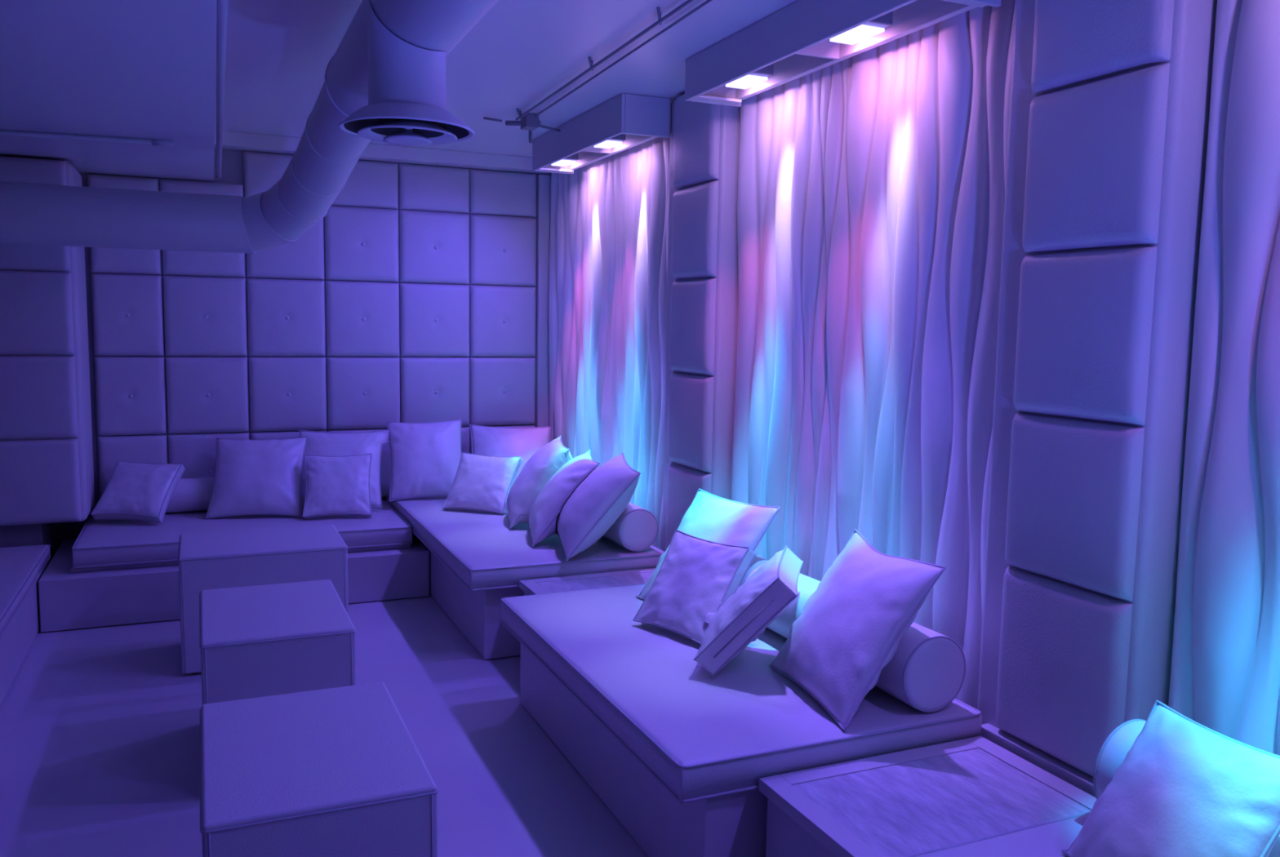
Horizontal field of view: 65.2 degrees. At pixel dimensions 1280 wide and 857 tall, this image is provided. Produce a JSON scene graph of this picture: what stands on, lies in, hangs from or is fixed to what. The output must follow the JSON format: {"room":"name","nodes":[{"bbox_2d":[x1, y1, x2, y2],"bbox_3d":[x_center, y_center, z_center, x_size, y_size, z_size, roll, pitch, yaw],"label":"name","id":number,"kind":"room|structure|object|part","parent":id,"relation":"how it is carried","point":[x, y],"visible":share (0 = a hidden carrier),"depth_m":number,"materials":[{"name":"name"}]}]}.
{"room":"entertainment venue","nodes":[
{"label":"entertainment venue","id":0,"kind":"room"},
{"bbox_2d":[51,148,539,556],"bbox_3d":[-3.105,-0.418,5.819,5.600,2.615,0.148,-2,7,-24],"label":"wall","id":1,"kind":"structure","parent":0,"point":[412,299],"depth_m":6.22,"materials":[{"name":"grey leather"}]},
{"bbox_2d":[0,129,173,146],"bbox_3d":[-3.635,-1.281,4.122,3.136,0.030,0.029,-1,6,-17],"label":"conduit","id":2,"kind":"object","parent":1,"relation":"attached to","point":[2,132],"visible":1,"depth_m":4.47,"materials":[{"name":"white metal"}]},
{"bbox_2d":[0,0,217,181],"bbox_3d":[-2.523,-1.156,1.702,3.405,0.270,7.760,-2,7,-24],"label":"soffit","id":3,"kind":"object","parent":1,"relation":"attached to","point":[122,68],"depth_m":3.44,"materials":[{"name":"white paint"}]},
{"bbox_3d":[-2.953,-1.396,5.722,0.368,0.091,0.048,-2,7,-24],"label":"padded panel","id":4,"kind":"part","parent":1,"relation":"part of","materials":[{"name":"grey plastic"}]},
{"bbox_3d":[-2.958,-1.120,5.752,0.368,0.456,0.047,-2,7,-24],"label":"padded panel","id":5,"kind":"part","parent":1,"relation":"part of","materials":[{"name":"leather"}]},
{"bbox_3d":[-2.966,-0.655,5.800,0.368,0.471,0.047,-2,7,-24],"label":"padded panel","id":6,"kind":"part","parent":1,"relation":"part of","materials":[{"name":"leather"}]},
{"bbox_3d":[-2.973,-0.189,5.849,0.368,0.459,0.047,-2,7,-24],"label":"padded panel","id":7,"kind":"part","parent":1,"relation":"part of","materials":[{"name":"white leather"}]},
{"bbox_3d":[-2.981,0.271,5.897,0.368,0.458,0.047,-2,7,-24],"label":"padded panel","id":8,"kind":"part","parent":1,"relation":"part of","materials":[{"name":"white leather"}]},
{"bbox_3d":[-2.573,-1.407,5.888,0.454,0.091,0.048,-2,7,-24],"label":"padded panel","id":9,"kind":"part","parent":1,"relation":"part of","materials":[{"name":"grey plastic"}]},
{"bbox_3d":[-2.578,-1.131,5.917,0.454,0.456,0.048,-2,7,-24],"label":"padded panel","id":10,"kind":"part","parent":1,"relation":"part of","materials":[{"name":"leather"}]},
{"bbox_3d":[-2.586,-0.666,5.966,0.454,0.471,0.047,-2,7,-24],"label":"padded panel","id":11,"kind":"part","parent":1,"relation":"part of","materials":[{"name":"leather"}]},
{"bbox_3d":[-2.593,-0.200,6.015,0.454,0.459,0.048,-2,7,-24],"label":"padded panel","id":12,"kind":"part","parent":1,"relation":"part of","materials":[{"name":"white leather"}]},
{"bbox_3d":[-2.601,0.260,6.064,0.454,0.458,0.047,-2,7,-24],"label":"padded panel","id":13,"kind":"part","parent":1,"relation":"part of","materials":[{"name":"white leather"}]},
{"bbox_2d":[215,0,228,178],"bbox_3d":[-1.383,-1.179,3.301,0.035,0.037,5.361,-2,6,-23],"label":"ceiling beam","id":14,"kind":"structure","parent":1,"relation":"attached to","point":[222,5],"depth_m":3.28,"materials":[{"name":"grey paint"}]},
{"bbox_3d":[-2.152,-1.516,6.062,0.454,0.286,0.048,-2,7,-24],"label":"padded panel","id":15,"kind":"part","parent":1,"relation":"part of","materials":[{"name":"grey plastic"}]},
{"bbox_3d":[-2.159,-1.143,6.101,0.454,0.456,0.047,-2,7,-24],"label":"padded panel","id":16,"kind":"part","parent":1,"relation":"part of","materials":[{"name":"leather"}]},
{"bbox_3d":[-2.167,-0.678,6.150,0.454,0.471,0.047,-2,7,-24],"label":"padded panel","id":17,"kind":"part","parent":1,"relation":"part of","materials":[{"name":"leather"}]},
{"bbox_3d":[-2.174,-0.212,6.199,0.454,0.459,0.047,-2,7,-24],"label":"padded panel","id":18,"kind":"part","parent":1,"relation":"part of","materials":[{"name":"white leather"}]},
{"bbox_3d":[-2.182,0.248,6.247,0.454,0.458,0.048,-2,7,-24],"label":"padded panel","id":19,"kind":"part","parent":1,"relation":"part of","materials":[{"name":"white leather"}]},
{"bbox_3d":[-1.763,0.236,6.431,0.454,0.458,0.047,-2,7,-24],"label":"padded panel","id":20,"kind":"part","parent":1,"relation":"part of","materials":[{"name":"leather"}]},
{"bbox_3d":[-1.740,-1.155,6.284,0.454,0.456,0.048,-2,7,-24],"label":"padded panel","id":21,"kind":"part","parent":1,"relation":"part of","materials":[{"name":"grey plastic"}]},
{"bbox_3d":[-1.748,-0.691,6.333,0.454,0.471,0.046,-2,7,-24],"label":"padded panel","id":22,"kind":"part","parent":1,"relation":"part of","materials":[{"name":"leather"}]},
{"bbox_3d":[-1.755,-0.224,6.382,0.454,0.459,0.048,-2,7,-24],"label":"padded panel","id":23,"kind":"part","parent":1,"relation":"part of","materials":[{"name":"white leather"}]},
{"bbox_3d":[-1.733,-1.528,6.245,0.454,0.286,0.048,-2,7,-24],"label":"padded panel","id":24,"kind":"part","parent":1,"relation":"part of","materials":[{"name":"grey plastic"}]},
{"bbox_2d":[214,130,551,174],"bbox_3d":[-1.530,-1.712,6.252,2.100,0.080,0.160,-2,7,-24],"label":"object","id":25,"kind":"structure","parent":1,"relation":"attached to","point":[232,140],"depth_m":6.22,"materials":[{"name":"white paint"}]},
{"bbox_3d":[-1.315,-1.541,6.429,0.454,0.286,0.047,-2,7,-24],"label":"padded panel","id":26,"kind":"part","parent":1,"relation":"part of","materials":[{"name":"grey plastic"}]},
{"bbox_3d":[-1.321,-1.168,6.468,0.454,0.456,0.047,-2,7,-24],"label":"padded panel","id":27,"kind":"part","parent":1,"relation":"part of","materials":[{"name":"leather"}]},
{"bbox_3d":[-1.329,-0.703,6.517,0.454,0.471,0.047,-2,7,-24],"label":"padded panel","id":28,"kind":"part","parent":1,"relation":"part of","materials":[{"name":"white leather"}]},
{"bbox_3d":[-1.336,-0.236,6.565,0.454,0.459,0.048,-2,7,-24],"label":"padded panel","id":29,"kind":"part","parent":1,"relation":"part of","materials":[{"name":"white leather"}]},
{"bbox_3d":[-1.344,0.224,6.613,0.454,0.458,0.048,-2,7,-24],"label":"padded panel","id":30,"kind":"part","parent":1,"relation":"part of","materials":[{"name":"white leather"}]},
{"bbox_3d":[-0.909,-0.715,6.700,0.454,0.471,0.047,-2,7,-24],"label":"padded panel","id":31,"kind":"part","parent":1,"relation":"part of","materials":[{"name":"white leather"}]},
{"bbox_3d":[-0.925,0.211,6.797,0.454,0.458,0.047,-2,7,-24],"label":"padded panel","id":32,"kind":"part","parent":1,"relation":"part of","materials":[{"name":"leather"}]},
{"bbox_3d":[-0.895,-1.553,6.612,0.454,0.286,0.048,-2,7,-24],"label":"padded panel","id":33,"kind":"part","parent":1,"relation":"part of","materials":[{"name":"grey plastic"}]},
{"bbox_3d":[-0.902,-1.180,6.651,0.454,0.456,0.047,-2,7,-24],"label":"padded panel","id":34,"kind":"part","parent":1,"relation":"part of","materials":[{"name":"leather"}]},
{"bbox_3d":[-0.917,-0.249,6.748,0.454,0.459,0.048,-2,7,-24],"label":"padded panel","id":35,"kind":"part","parent":1,"relation":"part of","materials":[{"name":"white leather"}]},
{"bbox_2d":[535,173,551,427],"bbox_3d":[-0.612,-0.448,6.858,0.196,2.520,0.048,-2,7,-24],"label":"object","id":36,"kind":"structure","parent":1,"relation":"attached to","point":[544,181],"depth_m":6.77,"materials":[{"name":"grey plastic"}]},
{"bbox_2d":[0,594,648,856],"bbox_3d":[-1.520,1.331,2.314,5.800,0.080,8.160,-2,7,-24],"label":"floor","id":37,"kind":"structure","parent":0,"point":[100,726],"depth_m":3.63,"materials":[{"name":"white paint"}]},
{"bbox_2d":[0,544,51,706],"bbox_3d":[-2.818,0.983,3.383,1.007,0.338,3.829,-2,7,-24],"label":"bench","id":38,"kind":"object","parent":37,"relation":"on","point":[21,567],"visible":0.98,"depth_m":4.54,"materials":[{"name":"white fabric"}]},
{"bbox_3d":[-2.816,0.853,3.370,0.998,0.076,3.820,-2,7,-24],"label":"mattress","id":39,"kind":"part","parent":38,"relation":"part of","materials":[{"name":"fabric"}]},
{"bbox_2d":[0,155,94,561],"bbox_3d":[-4.279,-0.213,4.954,2.705,2.328,0.524,-2,7,-24],"label":"pilaster","id":40,"kind":"object","parent":37,"relation":"on","point":[46,469],"visible":0.84,"depth_m":5.20,"materials":[{"name":"white leather"}]},
{"bbox_3d":[-3.155,-1.307,5.065,0.446,0.134,0.044,-2,7,-24],"label":"padded panel","id":41,"kind":"part","parent":40,"relation":"part of","materials":[{"name":"grey plastic"}]},
{"bbox_3d":[-3.160,-1.023,5.094,0.446,0.429,0.045,-2,7,-24],"label":"padded panel","id":42,"kind":"part","parent":40,"relation":"part of","materials":[{"name":"leather"}]},
{"bbox_3d":[-3.167,-0.592,5.140,0.446,0.430,0.044,-2,7,-24],"label":"padded panel","id":43,"kind":"part","parent":40,"relation":"part of","materials":[{"name":"leather"}]},
{"bbox_3d":[-3.175,-0.159,5.185,0.446,0.433,0.044,-2,7,-24],"label":"padded panel","id":44,"kind":"part","parent":40,"relation":"part of","materials":[{"name":"white leather"}]},
{"bbox_3d":[-3.182,0.282,5.231,0.446,0.445,0.045,-2,7,-24],"label":"padded panel","id":45,"kind":"part","parent":40,"relation":"part of","materials":[{"name":"white leather"}]},
{"bbox_2d":[38,500,429,632],"bbox_3d":[-2.247,0.723,5.688,1.895,0.395,0.990,-2,7,-24],"label":"banquette","id":46,"kind":"object","parent":37,"relation":"on","point":[115,572],"visible":0.64,"depth_m":5.22,"materials":[{"name":"fabric"}]},
{"bbox_2d":[90,460,185,523],"bbox_3d":[-2.827,0.353,5.654,0.390,0.314,0.311,1,6,2],"label":"throw pillow","id":47,"kind":"object","parent":46,"relation":"on","point":[139,491],"visible":1,"depth_m":5.59,"materials":[{"name":"white fabric"}]},
{"bbox_2d":[165,477,213,513],"bbox_3d":[-2.752,0.395,5.890,0.668,0.200,0.200,-2,7,-24],"label":"bolster","id":48,"kind":"object","parent":46,"relation":"on","point":[189,495],"visible":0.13,"depth_m":5.86,"materials":[{"name":"white fabric"}]},
{"bbox_3d":[-2.230,0.576,5.717,1.677,0.109,0.880,-2,7,-24],"label":"mattress","id":49,"kind":"part","parent":46,"relation":"part of","materials":[{"name":"fabric"}]},
{"bbox_2d":[205,436,307,519],"bbox_3d":[-2.243,0.282,5.884,0.526,0.438,0.318,0,6,-10],"label":"throw pillow","id":50,"kind":"object","parent":46,"relation":"on","point":[251,477],"visible":1,"depth_m":5.81,"materials":[{"name":"white fabric"}]},
{"bbox_2d":[301,453,372,519],"bbox_3d":[-1.775,0.335,5.861,0.399,0.357,0.224,-1,6,-14],"label":"throw pillow","id":51,"kind":"object","parent":46,"relation":"on","point":[335,486],"visible":1,"depth_m":5.82,"materials":[{"name":"white fabric"}]},
{"bbox_2d":[298,429,390,508],"bbox_3d":[-1.801,0.244,6.098,0.561,0.454,0.263,0,6,-12],"label":"throw pillow","id":52,"kind":"object","parent":46,"relation":"on","point":[318,443],"visible":0.48,"depth_m":6.10,"materials":[{"name":"white fabric"}]},
{"bbox_2d":[177,524,348,674],"bbox_3d":[-1.751,0.775,4.660,0.704,0.528,0.516,-2,7,-24],"label":"ottoman","id":53,"kind":"object","parent":37,"relation":"on","point":[272,556],"visible":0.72,"depth_m":4.43,"materials":[{"name":"white leather"}]},
{"bbox_2d":[199,579,355,704],"bbox_3d":[-1.314,0.898,3.603,0.483,0.520,0.696,-2,7,-24],"label":"ottoman","id":54,"kind":"object","parent":37,"relation":"on","point":[266,640],"visible":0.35,"depth_m":3.33,"materials":[{"name":"white leather"}]},
{"bbox_2d":[200,681,438,856],"bbox_3d":[-0.816,1.024,2.480,0.488,0.520,0.716,-2,7,-24],"label":"ottoman","id":55,"kind":"object","parent":37,"relation":"on","point":[336,771],"visible":1,"depth_m":2.25,"materials":[{"name":"white leather"}]},
{"bbox_2d":[386,491,665,659],"bbox_3d":[-0.751,0.722,5.663,0.974,0.451,2.195,-2,7,-24],"label":"daybed","id":56,"kind":"object","parent":37,"relation":"on","point":[477,562],"visible":0.51,"depth_m":4.82,"materials":[{"name":"fabric"}]},
{"bbox_2d":[386,418,462,502],"bbox_3d":[-1.330,0.191,6.236,0.471,0.480,0.283,-1,6,-16],"label":"throw pillow","id":57,"kind":"object","parent":56,"relation":"on","point":[425,457],"visible":0.87,"depth_m":6.17,"materials":[{"name":"white fabric"}]},
{"bbox_2d":[442,452,522,514],"bbox_3d":[-0.918,0.315,5.849,0.389,0.314,0.267,3,6,17],"label":"throw pillow","id":58,"kind":"object","parent":56,"relation":"on","point":[481,483],"visible":0.99,"depth_m":5.79,"materials":[{"name":"white fabric"}]},
{"bbox_2d":[469,424,551,484],"bbox_3d":[-0.832,0.200,6.444,0.540,0.427,0.310,0,6,-10],"label":"throw pillow","id":59,"kind":"object","parent":56,"relation":"on","point":[524,442],"visible":0.4,"depth_m":6.45,"materials":[{"name":"white fabric"}]},
{"bbox_3d":[-0.747,0.550,5.643,0.965,0.105,2.180,-2,7,-24],"label":"mattress","id":60,"kind":"part","parent":56,"relation":"part of","materials":[{"name":"fabric"}]},
{"bbox_2d":[506,435,573,528],"bbox_3d":[-0.564,0.286,5.525,0.343,0.440,0.547,0,6,-11],"label":"throw pillow","id":61,"kind":"object","parent":56,"relation":"on","point":[539,469],"visible":0.84,"depth_m":5.32,"materials":[{"name":"white fabric"}]},
{"bbox_2d":[528,449,599,546],"bbox_3d":[-0.395,0.344,5.116,0.339,0.416,0.510,0,6,-8],"label":"throw pillow","id":62,"kind":"object","parent":56,"relation":"on","point":[545,511],"visible":0.9,"depth_m":4.92,"materials":[{"name":"white fabric"}]},
{"bbox_2d":[555,453,640,561],"bbox_3d":[-0.211,0.364,4.804,0.355,0.435,0.521,0,6,-9],"label":"throw pillow","id":63,"kind":"object","parent":56,"relation":"on","point":[598,501],"visible":1,"depth_m":4.61,"materials":[{"name":"white fabric"}]},
{"bbox_2d":[602,502,657,551],"bbox_3d":[-0.235,0.430,5.333,0.213,0.213,1.158,-2,7,-24],"label":"bolster","id":64,"kind":"object","parent":56,"relation":"on","point":[636,529],"visible":0.3,"depth_m":4.81,"materials":[{"name":"white fabric"}]},
{"bbox_2d":[519,568,655,595],"bbox_3d":[-0.122,0.890,4.496,0.737,0.381,0.460,-2,7,-24],"label":"side table","id":65,"kind":"object","parent":37,"relation":"on","point":[641,576],"visible":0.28,"depth_m":4.53,"materials":[{"name":"white paint"}]},
{"bbox_2d":[501,583,982,856],"bbox_3d":[0.213,0.967,3.474,0.976,0.452,1.654,-2,7,-24],"label":"daybed","id":66,"kind":"object","parent":37,"relation":"on","point":[678,753],"visible":0.62,"depth_m":2.94,"materials":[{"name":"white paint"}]},
{"bbox_2d":[632,528,757,644],"bbox_3d":[0.192,0.563,3.583,0.248,0.330,0.376,-4,8,-41],"label":"throw pillow","id":67,"kind":"object","parent":66,"relation":"on","point":[695,575],"visible":0.9,"depth_m":3.53,"materials":[{"name":"white fabric"}]},
{"bbox_2d":[635,488,780,599],"bbox_3d":[0.251,0.484,3.862,0.307,0.431,0.532,-3,7,-31],"label":"throw pillow","id":68,"kind":"object","parent":66,"relation":"on","point":[709,517],"visible":0.47,"depth_m":3.82,"materials":[{"name":"white fabric"}]},
{"bbox_2d":[693,545,803,677],"bbox_3d":[0.351,0.583,3.246,0.330,0.358,0.408,2,6,12],"label":"throw pillow","id":69,"kind":"object","parent":66,"relation":"on","point":[737,622],"visible":1,"depth_m":3.10,"materials":[{"name":"white fabric"}]},
{"bbox_2d":[740,555,965,712],"bbox_3d":[0.594,0.639,3.426,0.230,0.230,1.258,-2,7,-24],"label":"bolster","id":70,"kind":"object","parent":66,"relation":"on","point":[926,671],"visible":0.36,"depth_m":2.87,"materials":[{"name":"white fabric"}]},
{"bbox_2d":[768,528,946,731],"bbox_3d":[0.627,0.575,2.995,0.298,0.444,0.529,-1,6,-15],"label":"throw pillow","id":71,"kind":"object","parent":66,"relation":"on","point":[856,618],"visible":1,"depth_m":2.86,"materials":[{"name":"white fabric"}]},
{"bbox_2d":[759,736,1097,856],"bbox_3d":[0.751,1.112,2.516,0.737,0.380,0.541,-2,7,-24],"label":"side table","id":72,"kind":"object","parent":37,"relation":"on","point":[910,802],"visible":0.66,"depth_m":2.51,"materials":[{"name":"white paint"}]},
{"bbox_2d":[902,810,1090,856],"bbox_3d":[1.081,1.189,1.497,0.965,0.452,1.584,-2,7,-24],"label":"daybed","id":73,"kind":"object","parent":37,"relation":"on","point":[1048,838],"visible":0.23,"depth_m":2.16,"materials":[{"name":"white paint"}]},
{"bbox_2d":[1061,700,1279,856],"bbox_3d":[1.052,0.749,1.945,0.250,0.332,0.412,-1,6,-15],"label":"throw pillow","id":74,"kind":"object","parent":73,"relation":"on","point":[1184,787],"visible":1,"depth_m":1.90,"materials":[{"name":"white fabric"}]},
{"bbox_2d":[1093,719,1279,856],"bbox_3d":[1.355,0.828,1.729,0.228,0.230,1.208,-2,7,-25],"label":"bolster","id":75,"kind":"object","parent":73,"relation":"on","point":[1115,748],"visible":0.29,"depth_m":2.20,"materials":[{"name":"white fabric"}]},
{"bbox_2d":[214,0,798,157],"bbox_3d":[-1.475,-1.349,2.033,5.800,0.080,8.160,-2,7,-24],"label":"ceiling","id":76,"kind":"structure","parent":0,"point":[519,53],"depth_m":4.06,"materials":[{"name":"white paint"}]},
{"bbox_2d":[0,0,498,253],"bbox_3d":[-2.000,-0.787,1.300,3.921,0.624,6.533,-2,7,-24],"label":"air duct","id":77,"kind":"object","parent":76,"relation":"hanging from","point":[324,158],"visible":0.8,"depth_m":4.37,"materials":[{"name":"white metal"}]},
{"bbox_2d":[338,0,474,145],"bbox_3d":[-0.595,-0.905,2.559,0.340,0.337,0.340,-2,7,-24],"label":"air diffuser","id":78,"kind":"object","parent":77,"relation":"attached to","point":[406,105],"visible":1,"depth_m":2.48,"materials":[{"name":"grey paint"}]},
{"bbox_3d":[-0.597,-0.797,2.570,0.024,0.090,0.024,-2,7,-24],"label":"hub stem","id":79,"kind":"part","parent":78,"relation":"part of","materials":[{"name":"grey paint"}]},
{"bbox_2d":[483,113,560,142],"bbox_3d":[-0.587,-1.569,5.254,0.427,0.122,0.216,-2,7,-24],"label":"junction box","id":80,"kind":"object","parent":76,"relation":"attached to","point":[529,122],"visible":0.89,"depth_m":5.20,"materials":[{"name":"grey metal"}]},
{"bbox_2d":[532,93,671,173],"bbox_3d":[-0.244,-1.544,5.339,0.255,0.179,1.370,-2,7,-24],"label":"lamp pelmet","id":81,"kind":"object","parent":76,"relation":"attached to","point":[642,118],"depth_m":5.05,"materials":[{"name":"grey paint"}]},
{"bbox_3d":[-0.441,-1.580,5.781,0.100,0.108,0.240,-2,7,-24],"label":"led washer lamp","id":82,"kind":"part","parent":81,"relation":"part of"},
{"bbox_3d":[-0.164,-1.509,5.152,0.100,0.108,0.240,-2,7,-24],"label":"led washer lamp","id":83,"kind":"part","parent":81,"relation":"part of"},
{"bbox_2d":[515,0,694,120],"bbox_3d":[0.020,-1.426,3.541,0.049,0.040,3.521,-1,6,-22],"label":"conduit","id":84,"kind":"object","parent":76,"relation":"attached to","point":[660,20],"visible":1,"depth_m":3.86,"materials":[{"name":"grey metal"}]},
{"bbox_2d":[548,137,670,550],"bbox_3d":[-0.207,-0.519,5.881,0.066,2.301,2.025,-2,7,-24],"label":"sheer curtain","id":85,"kind":"object","parent":76,"relation":"hanging from","point":[608,243],"visible":0.7,"depth_m":5.72,"materials":[{"name":"white fabric"}]},
{"bbox_2d":[534,0,712,116],"bbox_3d":[0.112,-1.427,3.526,0.047,0.033,3.421,-1,6,-21],"label":"conduit","id":86,"kind":"object","parent":76,"relation":"attached to","point":[707,2],"visible":1,"depth_m":3.86,"materials":[{"name":"grey metal"}]},
{"bbox_2d":[684,0,1001,106],"bbox_3d":[0.598,-1.338,3.429,0.255,0.162,1.495,-2,7,-24],"label":"lamp pelmet","id":87,"kind":"object","parent":76,"relation":"attached to","point":[793,38],"depth_m":3.41,"materials":[{"name":"grey paint"}]},
{"bbox_3d":[0.410,-1.380,3.849,0.100,0.108,0.240,-2,7,-24],"label":"led washer lamp","id":88,"kind":"part","parent":87,"relation":"part of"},
{"bbox_3d":[0.695,-1.308,3.203,0.100,0.108,0.240,-2,7,-24],"label":"led washer lamp","id":89,"kind":"part","parent":87,"relation":"part of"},
{"bbox_2d":[731,0,1015,709],"bbox_3d":[0.759,-0.274,3.695,0.069,2.300,1.679,-2,7,-24],"label":"sheer curtain","id":90,"kind":"object","parent":76,"relation":"hanging from","point":[872,183],"visible":0.76,"depth_m":3.49,"materials":[{"name":"white fabric"}]},
{"bbox_2d":[1168,0,1279,755],"bbox_3d":[1.779,-0.014,1.378,0.071,2.301,2.294,-2,7,-24],"label":"sheer curtain","id":91,"kind":"object","parent":76,"relation":"hanging from","point":[1225,668],"visible":0.8,"depth_m":2.29,"materials":[{"name":"white fabric"}]},
{"bbox_3d":[1.113,-0.085,3.315,0.100,2.615,8.160,-2,7,-24],"label":"wall","id":92,"kind":"structure","parent":0,"visible":0},
{"bbox_2d":[662,93,740,551],"bbox_3d":[0.299,-0.255,4.718,0.253,2.593,0.540,-2,7,-24],"label":"pilaster","id":93,"kind":"object","parent":92,"relation":"attached to","point":[702,320],"visible":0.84,"depth_m":4.49,"materials":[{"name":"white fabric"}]},
{"bbox_3d":[0.215,0.420,4.704,0.051,0.476,0.411,-2,7,-24],"label":"padded panel","id":94,"kind":"part","parent":93,"relation":"part of","materials":[{"name":"grey plastic"}]},
{"bbox_3d":[0.223,-0.035,4.656,0.050,0.433,0.411,-2,7,-24],"label":"padded panel","id":95,"kind":"part","parent":93,"relation":"part of","materials":[{"name":"white leather"}]},
{"bbox_3d":[0.230,-0.469,4.611,0.050,0.430,0.411,-2,7,-24],"label":"padded panel","id":96,"kind":"part","parent":93,"relation":"part of","materials":[{"name":"white leather"}]},
{"bbox_3d":[0.237,-0.894,4.566,0.050,0.418,0.411,-2,7,-24],"label":"padded panel","id":97,"kind":"part","parent":93,"relation":"part of","materials":[{"name":"grey plastic"}]},
{"bbox_3d":[0.244,-1.318,4.522,0.050,0.427,0.411,-2,7,-24],"label":"padded panel","id":98,"kind":"part","parent":93,"relation":"part of","materials":[{"name":"grey plastic"}]},
{"bbox_2d":[977,0,1217,797],"bbox_3d":[1.195,-0.027,2.686,0.253,2.593,0.545,-2,7,-24],"label":"pilaster","id":99,"kind":"object","parent":92,"relation":"attached to","point":[1110,100],"visible":0.95,"depth_m":2.52,"materials":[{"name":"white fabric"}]},
{"bbox_3d":[1.109,0.648,2.676,0.051,0.476,0.416,-2,7,-24],"label":"padded panel","id":100,"kind":"part","parent":99,"relation":"part of","materials":[{"name":"white leather"}]},
{"bbox_3d":[1.117,0.192,2.629,0.050,0.433,0.416,-2,7,-24],"label":"padded panel","id":101,"kind":"part","parent":99,"relation":"part of","materials":[{"name":"grey plastic"}]},
{"bbox_3d":[1.124,-0.241,2.583,0.050,0.430,0.416,-2,7,-24],"label":"padded panel","id":102,"kind":"part","parent":99,"relation":"part of","materials":[{"name":"white leather"}]},
{"bbox_3d":[1.131,-0.667,2.539,0.050,0.418,0.416,-2,7,-24],"label":"padded panel","id":103,"kind":"part","parent":99,"relation":"part of","materials":[{"name":"grey plastic"}]},
{"bbox_3d":[1.138,-1.091,2.494,0.050,0.427,0.416,-2,7,-24],"label":"padded panel","id":104,"kind":"part","parent":99,"relation":"part of","materials":[{"name":"white leather"}]}
]}

